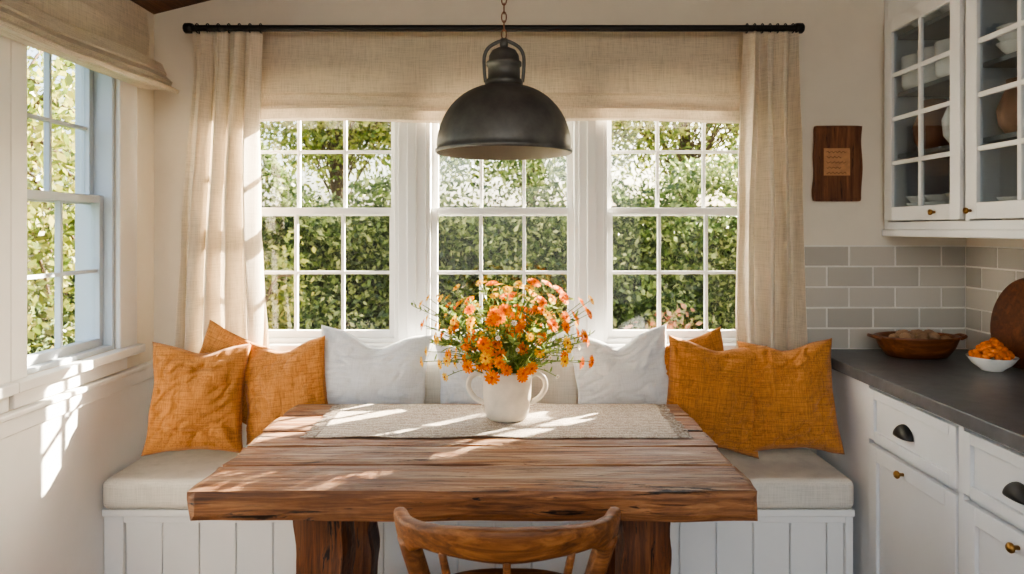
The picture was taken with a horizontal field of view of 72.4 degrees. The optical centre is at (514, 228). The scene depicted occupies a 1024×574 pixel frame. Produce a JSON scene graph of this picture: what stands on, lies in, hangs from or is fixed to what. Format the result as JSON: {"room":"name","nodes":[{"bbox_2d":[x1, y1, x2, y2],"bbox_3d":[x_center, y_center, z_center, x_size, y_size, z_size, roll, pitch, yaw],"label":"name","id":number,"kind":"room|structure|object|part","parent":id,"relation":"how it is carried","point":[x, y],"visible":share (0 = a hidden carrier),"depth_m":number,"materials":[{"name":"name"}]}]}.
{"room":"kitchen breakfast nook","nodes":[
{"label":"kitchen breakfast nook","id":0,"kind":"room"},
{"bbox_2d":[2,11,153,413],"bbox_3d":[-1.675,0.200,0.250,0.150,2.500,5.700,0,0,0],"label":"wall","id":1,"kind":"structure","parent":0,"point":[145,97],"depth_m":3.04,"materials":[{"name":"paint"}]},
{"bbox_2d":[27,51,114,374],"bbox_3d":[-1.675,-0.115,2.535,0.150,1.190,0.530,0,0,0],"label":"window","id":2,"kind":"structure","parent":1,"relation":"in","point":[103,85],"depth_m":2.77,"materials":[{"name":"paint"}]},
{"bbox_3d":[-1.692,-0.395,2.535,0.035,0.595,0.494,0,0,0],"label":"upper sash","id":3,"kind":"part","parent":2,"relation":"part of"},
{"bbox_3d":[-1.653,0.165,2.535,0.035,0.595,0.494,0,0,0],"label":"lower sash","id":4,"kind":"part","parent":2,"relation":"part of","materials":[{"name":"white wood"}]},
{"bbox_2d":[0,35,145,413],"bbox_3d":[-1.575,-0.070,2.050,0.050,1.280,1.780,0,0,0],"label":"trim","id":5,"kind":"structure","parent":1,"relation":"attached to","point":[17,389],"depth_m":2.25,"materials":[{"name":"white paint"}]},
{"bbox_2d":[0,377,153,573],"bbox_3d":[-1.594,1.045,1.643,0.012,0.790,2.887,0,0,0],"label":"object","id":6,"kind":"structure","parent":1,"relation":"attached to","point":[54,472],"depth_m":2.48,"materials":[{"name":"white paint"}]},
{"bbox_2d":[0,360,153,439],"bbox_3d":[-1.583,0.613,1.650,0.035,0.075,2.900,0,0,0],"label":"trim","id":7,"kind":"structure","parent":1,"relation":"attached to","point":[15,421],"depth_m":2.48,"materials":[{"name":"white paint"}]},
{"bbox_2d":[0,0,178,93],"bbox_3d":[-1.489,-0.739,1.975,0.169,0.367,1.950,0,0,0],"label":"roman shade","id":8,"kind":"object","parent":1,"relation":"attached to","point":[111,38],"visible":1,"depth_m":2.49,"materials":[{"name":"fabric"}]},
{"bbox_2d":[131,0,209,13],"bbox_3d":[0.200,-1.450,0.250,3.900,1.075,6.000,0,0,0],"label":"ceiling","id":9,"kind":"structure","parent":0,"point":[153,6],"depth_m":3.04,"materials":[{"name":"brown wood"}]},
{"bbox_2d":[435,0,572,159],"bbox_3d":[-0.037,-0.796,2.350,0.460,1.086,0.460,0,0,0],"label":"pendant lamp","id":10,"kind":"object","parent":9,"relation":"hanging from","point":[503,118],"visible":1,"depth_m":2.20,"materials":[{"name":"metal"}]},
{"bbox_3d":[-0.037,-0.431,2.350,0.460,0.357,0.460,0,0,0],"label":"lamp shade","id":11,"kind":"part","parent":10,"relation":"part of","materials":[{"name":"metal"}]},
{"bbox_3d":[-0.037,-0.987,2.350,0.016,0.706,0.016,0,0,45],"label":"chain","id":12,"kind":"part","parent":10,"relation":"part of","materials":[{"name":"metal"}]},
{"bbox_2d":[154,0,966,453],"bbox_3d":[0.200,-0.300,3.175,3.900,3.500,0.150,0,0,0],"label":"wall","id":13,"kind":"structure","parent":0,"point":[841,43],"depth_m":3.10,"materials":[{"name":"paint"}]},
{"bbox_2d":[260,121,397,342],"bbox_3d":[-0.878,-0.077,3.175,0.723,1.165,0.150,0,0,0],"label":"window","id":14,"kind":"structure","parent":13,"relation":"in","point":[296,333],"depth_m":3.14,"materials":[{"name":"white paint"}]},
{"bbox_3d":[-0.878,-0.351,3.192,0.687,0.582,0.035,0,0,0],"label":"upper sash","id":15,"kind":"part","parent":14,"relation":"part of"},
{"bbox_2d":[182,23,804,33],"bbox_3d":[-0.090,-0.853,3.026,2.632,0.080,0.147,0,0,0],"label":"curtain rod","id":16,"kind":"object","parent":13,"relation":"attached to","point":[188,28],"visible":0.96,"depth_m":2.96,"materials":[{"name":"black metal"}]},
{"bbox_2d":[174,31,269,352],"bbox_3d":[-1.245,-0.129,2.971,0.406,1.428,0.100,0,0,0],"label":"curtain","id":17,"kind":"object","parent":16,"relation":"hanging from","point":[221,280],"visible":0.94,"depth_m":2.97,"materials":[{"name":"fabric"}]},
{"bbox_3d":[-0.090,-0.853,2.975,2.560,0.028,0.028,0,0,0],"label":"rod","id":18,"kind":"part","parent":16,"relation":"part of","materials":[{"name":"black metal"}]},
{"bbox_2d":[736,31,807,350],"bbox_3d":[1.085,-0.129,2.966,0.303,1.428,0.103,0,0,5],"label":"curtain","id":19,"kind":"object","parent":16,"relation":"hanging from","point":[770,261],"visible":0.93,"depth_m":2.97,"materials":[{"name":"fabric"}]},
{"bbox_2d":[398,121,603,341],"bbox_3d":[-0.062,-0.077,3.162,0.909,1.165,0.176,0,0,0],"label":"trim","id":20,"kind":"structure","parent":13,"relation":"attached to","point":[411,136],"depth_m":3.09,"materials":[{"name":"white paint"}]},
{"bbox_2d":[260,32,742,122],"bbox_3d":[-0.065,-0.661,3.049,2.250,0.407,0.043,0,0,0],"label":"roman shade","id":21,"kind":"object","parent":13,"relation":"attached to","point":[409,77],"visible":0.71,"depth_m":3.06,"materials":[{"name":"fabric"}]},
{"bbox_2d":[426,121,577,342],"bbox_3d":[-0.056,-0.077,3.175,0.674,1.165,0.150,0,0,0],"label":"window","id":22,"kind":"structure","parent":13,"relation":"in","point":[435,212],"depth_m":3.13,"materials":[{"name":"white paint"}]},
{"bbox_3d":[-0.056,-0.351,3.192,0.638,0.582,0.035,0,0,0],"label":"upper sash","id":23,"kind":"part","parent":22,"relation":"part of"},
{"bbox_2d":[269,343,735,351],"bbox_3d":[-0.062,0.521,3.072,2.535,0.032,0.055,0,0,0],"label":"trim","id":24,"kind":"structure","parent":13,"relation":"attached to","point":[282,347],"depth_m":3.05,"materials":[{"name":"white paint"}]},
{"bbox_2d":[242,352,809,448],"bbox_3d":[-0.143,0.990,3.094,2.887,0.900,0.012,0,0,0],"label":"trim","id":25,"kind":"structure","parent":13,"relation":"attached to","point":[432,355],"depth_m":3.09,"materials":[{"name":"white paint"}]},
{"bbox_2d":[604,121,737,342],"bbox_3d":[0.753,-0.077,3.175,0.723,1.165,0.150,0,0,0],"label":"window","id":26,"kind":"structure","parent":13,"relation":"in","point":[611,333],"depth_m":3.14,"materials":[{"name":"white paint"}]},
{"bbox_3d":[0.753,-0.351,3.192,0.687,0.582,0.035,0,0,0],"label":"upper sash","id":27,"kind":"part","parent":26,"relation":"part of","materials":[{"name":"white wood"}]},
{"bbox_2d":[812,126,862,200],"bbox_3d":[1.421,-0.289,3.086,0.222,0.334,0.029,0,0,0],"label":"wall plaque","id":28,"kind":"object","parent":13,"relation":"attached to","point":[837,150],"visible":1,"depth_m":3.08,"materials":[{"name":"brown wood"}]},
{"bbox_2d":[804,245,965,348],"bbox_3d":[1.631,0.300,3.094,0.722,0.457,0.010,0,0,0],"label":"tile backsplash","id":29,"kind":"structure","parent":13,"relation":"attached to","point":[853,292],"depth_m":3.09,"materials":[{"name":"tile"}]},
{"bbox_2d":[967,238,1023,246],"bbox_3d":[2.075,-0.300,0.250,0.150,3.500,5.700,0,0,0],"label":"wall","id":30,"kind":"structure","parent":0,"point":[970,241],"depth_m":2.91,"materials":[{"name":"paint"}]},
{"bbox_2d":[882,0,1023,238],"bbox_3d":[1.794,-0.609,2.050,0.409,1.282,2.099,0,0,0],"label":"upper cabinet","id":31,"kind":"object","parent":30,"relation":"attached to","point":[954,69],"visible":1,"depth_m":2.57,"materials":[{"name":"paint"}]},
{"bbox_2d":[901,53,917,89],"bbox_3d":[1.715,-0.667,2.980,0.126,0.138,0.126,0,0,0],"label":"cup","id":32,"kind":"object","parent":31,"relation":"on","point":[910,79],"depth_m":2.95,"materials":[{"name":"white ceramic"}]},
{"bbox_2d":[906,203,925,205],"bbox_3d":[1.725,-0.089,2.960,0.127,0.043,0.127,0,0,0],"label":"bowl","id":33,"kind":"object","parent":31,"relation":"on","point":[909,204],"depth_m":2.94,"materials":[{"name":"white ceramic"}]},
{"bbox_2d":[906,196,928,202],"bbox_3d":[1.725,-0.117,2.960,0.127,0.043,0.127,0,0,0],"label":"bowl","id":34,"kind":"object","parent":31,"relation":"on","point":[913,199],"depth_m":2.94,"materials":[{"name":"white ceramic"}]},
{"bbox_2d":[911,11,942,26],"bbox_3d":[1.730,-0.872,2.950,0.141,0.048,0.141,0,0,0],"label":"bowl","id":35,"kind":"object","parent":31,"relation":"on","point":[936,13],"depth_m":2.89,"materials":[{"name":"white ceramic"}]},
{"bbox_2d":[917,46,938,83],"bbox_3d":[1.715,-0.667,2.860,0.126,0.138,0.126,0,0,0],"label":"cup","id":36,"kind":"object","parent":31,"relation":"on","point":[930,77],"depth_m":2.82,"materials":[{"name":"white ceramic"}]},
{"bbox_3d":[1.603,-0.065,2.695,0.026,0.022,0.022,0,0,0],"label":"knob","id":37,"kind":"part","parent":31,"relation":"part of","materials":[{"name":"gold metal"}]},
{"bbox_2d":[924,201,946,204],"bbox_3d":[1.725,-0.089,2.830,0.127,0.043,0.127,0,0,0],"label":"bowl","id":38,"kind":"object","parent":31,"relation":"on","point":[929,202],"depth_m":2.80,"materials":[{"name":"white ceramic"}]},
{"bbox_2d":[924,194,949,201],"bbox_3d":[1.725,-0.117,2.830,0.127,0.043,0.127,0,0,0],"label":"bowl","id":39,"kind":"object","parent":31,"relation":"on","point":[933,197],"depth_m":2.79,"materials":[{"name":"white ceramic"}]},
{"bbox_2d":[934,38,949,77],"bbox_3d":[1.715,-0.667,2.740,0.126,0.138,0.126,0,0,0],"label":"cup","id":40,"kind":"object","parent":31,"relation":"on","point":[941,67],"depth_m":2.72,"materials":[{"name":"white ceramic"}]},
{"bbox_2d":[939,4,949,12],"bbox_3d":[1.730,-0.872,2.750,0.141,0.048,0.141,0,0,0],"label":"bowl","id":41,"kind":"object","parent":31,"relation":"on","point":[946,9],"depth_m":2.74,"materials":[{"name":"grey ceramic"}]},
{"bbox_3d":[1.638,0.017,2.050,0.032,0.030,2.099,0,0,0],"label":"light rail","id":42,"kind":"part","parent":31,"relation":"part of","materials":[{"name":"paint"}]},
{"bbox_3d":[1.603,-0.065,2.482,0.026,0.022,0.022,0,0,0],"label":"knob","id":43,"kind":"part","parent":31,"relation":"part of","materials":[{"name":"gold metal"}]},
{"bbox_2d":[996,196,1016,200],"bbox_3d":[1.725,-0.089,2.400,0.127,0.043,0.127,0,0,0],"label":"bowl","id":44,"kind":"object","parent":31,"relation":"on","point":[1008,198],"depth_m":2.38,"materials":[{"name":"white ceramic"}]},
{"bbox_2d":[996,21,1016,29],"bbox_3d":[1.725,-0.676,2.400,0.127,0.043,0.127,0,0,0],"label":"bowl","id":45,"kind":"object","parent":31,"relation":"on","point":[1007,24],"depth_m":2.38,"materials":[{"name":"white ceramic"}]},
{"bbox_2d":[996,30,1016,41],"bbox_3d":[1.725,-0.648,2.400,0.127,0.043,0.127,0,0,0],"label":"bowl","id":46,"kind":"object","parent":31,"relation":"on","point":[1011,36],"depth_m":2.37,"materials":[{"name":"white ceramic"}]},
{"bbox_2d":[996,38,1016,53],"bbox_3d":[1.725,-0.620,2.400,0.127,0.043,0.127,0,0,0],"label":"bowl","id":47,"kind":"object","parent":31,"relation":"in","point":[1006,45],"depth_m":2.38,"materials":[{"name":"white ceramic"}]},
{"bbox_2d":[966,245,1023,349],"bbox_3d":[1.994,0.300,1.674,0.009,0.457,2.848,0,0,0],"label":"tile backsplash","id":48,"kind":"structure","parent":30,"relation":"attached to","point":[989,269],"depth_m":2.96,"materials":[{"name":"tile"}]},
{"bbox_3d":[0.200,1.470,0.250,3.600,0.040,5.700,0,0,0],"label":"floor","id":49,"kind":"structure","parent":0,"visible":0},
{"bbox_2d":[187,404,757,573],"bbox_3d":[-0.111,1.075,2.351,1.564,0.754,0.958,0,0,0],"label":"dining table","id":50,"kind":"object","parent":49,"relation":"on","point":[335,492],"visible":0.82,"depth_m":2.01,"materials":[{"name":"brown wood"}]},
{"bbox_2d":[300,403,692,437],"bbox_3d":[-0.060,0.694,2.557,1.320,0.010,0.453,0,0,0],"label":"table runner","id":51,"kind":"object","parent":50,"relation":"on","point":[543,420],"visible":0.92,"depth_m":2.50,"materials":[{"name":"beige fabric"}]},
{"bbox_2d":[466,367,547,422],"bbox_3d":[-0.029,0.602,2.565,0.245,0.180,0.188,0,0,37],"label":"ceramic jug","id":52,"kind":"object","parent":51,"relation":"on","point":[509,400],"visible":0.82,"depth_m":2.50,"materials":[{"name":"ceramic"}]},
{"bbox_3d":[-0.144,0.583,2.565,0.072,0.124,0.019,0,0,0],"label":"handle","id":53,"kind":"part","parent":52,"relation":"part of","materials":[{"name":"ceramic"}]},
{"bbox_2d":[411,278,594,384],"bbox_3d":[-0.034,0.365,2.557,0.692,0.375,0.404,0,0,-4],"label":"flower bouquet","id":54,"kind":"object","parent":52,"relation":"in","point":[507,350],"visible":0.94,"depth_m":2.50,"materials":[{"name":"orange plant"}]},
{"bbox_3d":[0.085,0.583,2.565,0.072,0.124,0.019,0,0,0],"label":"handle","id":55,"kind":"part","parent":52,"relation":"part of","materials":[{"name":"ceramic"}]},
{"bbox_2d":[102,508,854,573],"bbox_3d":[-0.141,1.264,2.885,2.891,0.372,0.401,0,0,0],"label":"window bench","id":56,"kind":"object","parent":49,"relation":"on","point":[136,541],"visible":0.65,"depth_m":2.71,"materials":[{"name":"white paint"}]},
{"bbox_2d":[103,448,853,508],"bbox_3d":[-0.141,1.017,2.874,2.884,0.118,0.413,0,0,0],"label":"seat cushion","id":57,"kind":"object","parent":56,"relation":"on","point":[794,478],"visible":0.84,"depth_m":2.68,"materials":[{"name":"beige fabric"}]},
{"bbox_2d":[141,342,250,455],"bbox_3d":[-1.282,0.683,2.828,0.405,0.458,0.184,0,0,-17],"label":"throw pillow","id":58,"kind":"object","parent":57,"relation":"on","point":[197,399],"visible":1,"depth_m":2.77,"materials":[{"name":"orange fabric"}]},
{"bbox_2d":[199,320,280,423],"bbox_3d":[-1.185,0.605,2.920,0.459,0.454,0.066,0,0,-6],"label":"throw pillow","id":59,"kind":"object","parent":57,"relation":"on","point":[216,338],"visible":0.15,"depth_m":2.91,"materials":[{"name":"orange fabric"}]},
{"bbox_2d":[244,335,327,444],"bbox_3d":[-0.948,0.667,2.900,0.431,0.452,0.144,0,0,4],"label":"throw pillow","id":60,"kind":"object","parent":57,"relation":"on","point":[276,382],"visible":0.72,"depth_m":2.86,"materials":[{"name":"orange fabric"}]},
{"bbox_2d":[321,325,433,403],"bbox_3d":[-0.599,0.615,2.943,0.521,0.425,0.127,0,0,-5],"label":"throw pillow","id":61,"kind":"object","parent":57,"relation":"on","point":[356,372],"visible":0.78,"depth_m":2.90,"materials":[{"name":"white fabric"}]},
{"bbox_2d":[435,344,482,403],"bbox_3d":[-0.138,0.645,2.947,0.402,0.364,0.111,0,0,-2],"label":"throw pillow","id":62,"kind":"object","parent":57,"relation":"on","point":[453,391],"visible":0.25,"depth_m":2.91,"materials":[{"name":"white fabric"}]},
{"bbox_2d":[424,360,577,403],"bbox_3d":[-0.060,0.766,3.057,1.840,0.381,0.054,0,0,0],"label":"cushions","id":63,"kind":"object","parent":57,"relation":"on","point":[564,389],"depth_m":3.03,"materials":[{"name":"beige fabric"}]},
{"bbox_2d":[567,325,668,403],"bbox_3d":[0.452,0.619,2.943,0.470,0.434,0.129,0,0,5],"label":"throw pillow","id":64,"kind":"object","parent":57,"relation":"on","point":[634,372],"visible":0.78,"depth_m":2.90,"materials":[{"name":"white fabric"}]},
{"bbox_2d":[664,326,723,377],"bbox_3d":[0.749,0.615,2.930,0.413,0.414,0.066,0,0,-3],"label":"throw pillow","id":65,"kind":"object","parent":57,"relation":"on","point":[712,340],"visible":0.13,"depth_m":2.92,"materials":[{"name":"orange fabric"}]},
{"bbox_2d":[667,334,766,458],"bbox_3d":[0.816,0.688,2.886,0.452,0.500,0.153,0,0,7],"label":"throw pillow","id":66,"kind":"object","parent":57,"relation":"on","point":[715,388],"visible":0.81,"depth_m":2.83,"materials":[{"name":"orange fabric"}]},
{"bbox_2d":[737,338,844,453],"bbox_3d":[1.116,0.680,2.850,0.401,0.475,0.188,0,0,12],"label":"throw pillow","id":67,"kind":"object","parent":57,"relation":"on","point":[794,407],"visible":0.92,"depth_m":2.79,"materials":[{"name":"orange fabric"}]},
{"bbox_2d":[394,507,620,573],"bbox_3d":[-0.019,1.067,1.814,0.565,0.773,0.481,0,0,0],"label":"dining chair","id":68,"kind":"object","parent":49,"relation":"on","point":[506,546],"visible":1,"depth_m":1.62,"materials":[{"name":"brown wood"}]},
{"bbox_3d":[-0.236,0.872,1.742,0.122,0.259,0.051,0,0,-38],"label":"post","id":69,"kind":"part","parent":68,"relation":"part of","materials":[{"name":"brown wood"}]},
{"bbox_3d":[-0.019,0.997,1.840,0.432,0.034,0.390,0,0,0],"label":"seat","id":70,"kind":"part","parent":68,"relation":"part of","materials":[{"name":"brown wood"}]},
{"bbox_3d":[0.198,0.872,1.742,0.122,0.259,0.051,0,0,38],"label":"post","id":71,"kind":"part","parent":68,"relation":"part of","materials":[{"name":"brown wood"}]},
{"bbox_2d":[817,349,1023,573],"bbox_3d":[1.646,0.990,1.643,0.706,0.920,2.887,0,0,0],"label":"base cabinet","id":72,"kind":"object","parent":49,"relation":"on","point":[933,458],"visible":0.96,"depth_m":2.31,"materials":[{"name":"paint"}]},
{"bbox_3d":[1.308,0.838,2.388,0.031,0.028,0.028,0,0,0],"label":"knob","id":73,"kind":"part","parent":72,"relation":"part of","materials":[{"name":"gold metal"}]},
{"bbox_3d":[1.319,0.691,2.393,0.029,0.043,0.100,0,0,0],"label":"cup pull","id":74,"kind":"part","parent":72,"relation":"part of","materials":[{"name":"black metal"}]},
{"bbox_2d":[831,349,1023,452],"bbox_3d":[1.649,0.552,1.643,0.699,0.045,2.887,0,0,0],"label":"countertop","id":75,"kind":"structure","parent":72,"relation":"on","point":[952,388],"depth_m":2.37,"materials":[{"name":"stone"}]},
{"bbox_2d":[867,329,967,359],"bbox_3d":[1.665,0.473,2.900,0.400,0.112,0.227,0,0,0],"label":"wooden bowl","id":76,"kind":"object","parent":75,"relation":"on","point":[928,344],"visible":1,"depth_m":2.83,"materials":[{"name":"brown wood"}]},
{"bbox_2d":[965,337,1019,371],"bbox_3d":[1.785,0.468,2.620,0.168,0.123,0.168,0,0,0],"label":"fruit bowl","id":77,"kind":"object","parent":75,"relation":"on","point":[992,355],"visible":1,"depth_m":2.58,"materials":[{"name":"white ceramic"}]},
{"bbox_2d":[990,278,1023,368],"bbox_3d":[1.920,0.355,2.640,0.081,0.342,0.344,0,0,0],"label":"round cutting board","id":78,"kind":"object","parent":75,"relation":"on","point":[1007,317],"visible":0.77,"depth_m":2.69,"materials":[{"name":"brown wood"}]},
{"bbox_3d":[1.308,0.838,1.840,0.031,0.028,0.028,0,0,0],"label":"knob","id":79,"kind":"part","parent":72,"relation":"part of","materials":[{"name":"gold metal"}]},
{"bbox_3d":[1.319,0.691,1.845,0.029,0.043,0.100,0,0,0],"label":"cup pull","id":80,"kind":"part","parent":72,"relation":"part of","materials":[{"name":"black metal"}]},
{"label":"outside","id":81,"kind":"structure","parent":0,"visible":0},
{"bbox_2d":[27,299,74,352],"bbox_3d":[0.000,1.725,4.000,28.000,0.250,24.000,0,0,0],"label":"lawn","id":82,"kind":"structure","parent":81,"point":[45,346],"depth_m":10.93,"materials":[{"name":"green plant"}]},
{"bbox_2d":[27,46,74,353],"bbox_3d":[-3.305,-0.412,4.439,2.182,4.030,3.242,0,0,-12],"label":"tree","id":83,"kind":"object","parent":82,"relation":"on","point":[64,159],"visible":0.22,"depth_m":4.32,"materials":[{"name":"green plant"}]},
{"bbox_2d":[263,229,318,329],"bbox_3d":[-2.042,0.686,5.498,0.838,1.971,0.932,0,0,32],"label":"shrub","id":84,"kind":"object","parent":82,"relation":"on","point":[281,294],"visible":0.22,"depth_m":5.59,"materials":[{"name":"green plant"}]},
{"bbox_2d":[27,136,738,354],"bbox_3d":[0.494,0.118,7.273,11.100,3.047,2.334,0,0,0],"label":"hedge","id":85,"kind":"object","parent":82,"relation":"on","point":[367,238],"visible":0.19,"depth_m":6.79,"materials":[{"name":"green plant"}]},
{"bbox_2d":[260,121,508,205],"bbox_3d":[-2.150,-0.501,9.432,5.400,4.205,2.001,0,0,7],"label":"tree","id":86,"kind":"object","parent":82,"relation":"on","point":[315,135],"visible":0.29,"depth_m":9.18,"materials":[{"name":"green plant"}]},
{"bbox_2d":[450,121,673,205],"bbox_3d":[0.204,-0.335,9.852,4.177,3.874,1.827,0,0,-14],"label":"tree","id":87,"kind":"object","parent":82,"relation":"on","point":[615,124],"visible":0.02,"depth_m":9.76,"materials":[{"name":"green plant"}]},
{"bbox_2d":[537,121,738,204],"bbox_3d":[2.495,-0.608,9.423,5.981,4.420,2.091,0,0,-2],"label":"tree","id":88,"kind":"object","parent":82,"relation":"on","point":[681,130],"visible":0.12,"depth_m":9.29,"materials":[{"name":"green plant"}]},
{"bbox_2d":[613,303,701,329],"bbox_3d":[1.296,1.098,5.484,1.188,1.025,0.649,0,0,-16],"label":"shrub","id":89,"kind":"object","parent":82,"relation":"on","point":[669,326],"visible":0.05,"depth_m":5.55,"materials":[{"name":"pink plant"}]}
]}

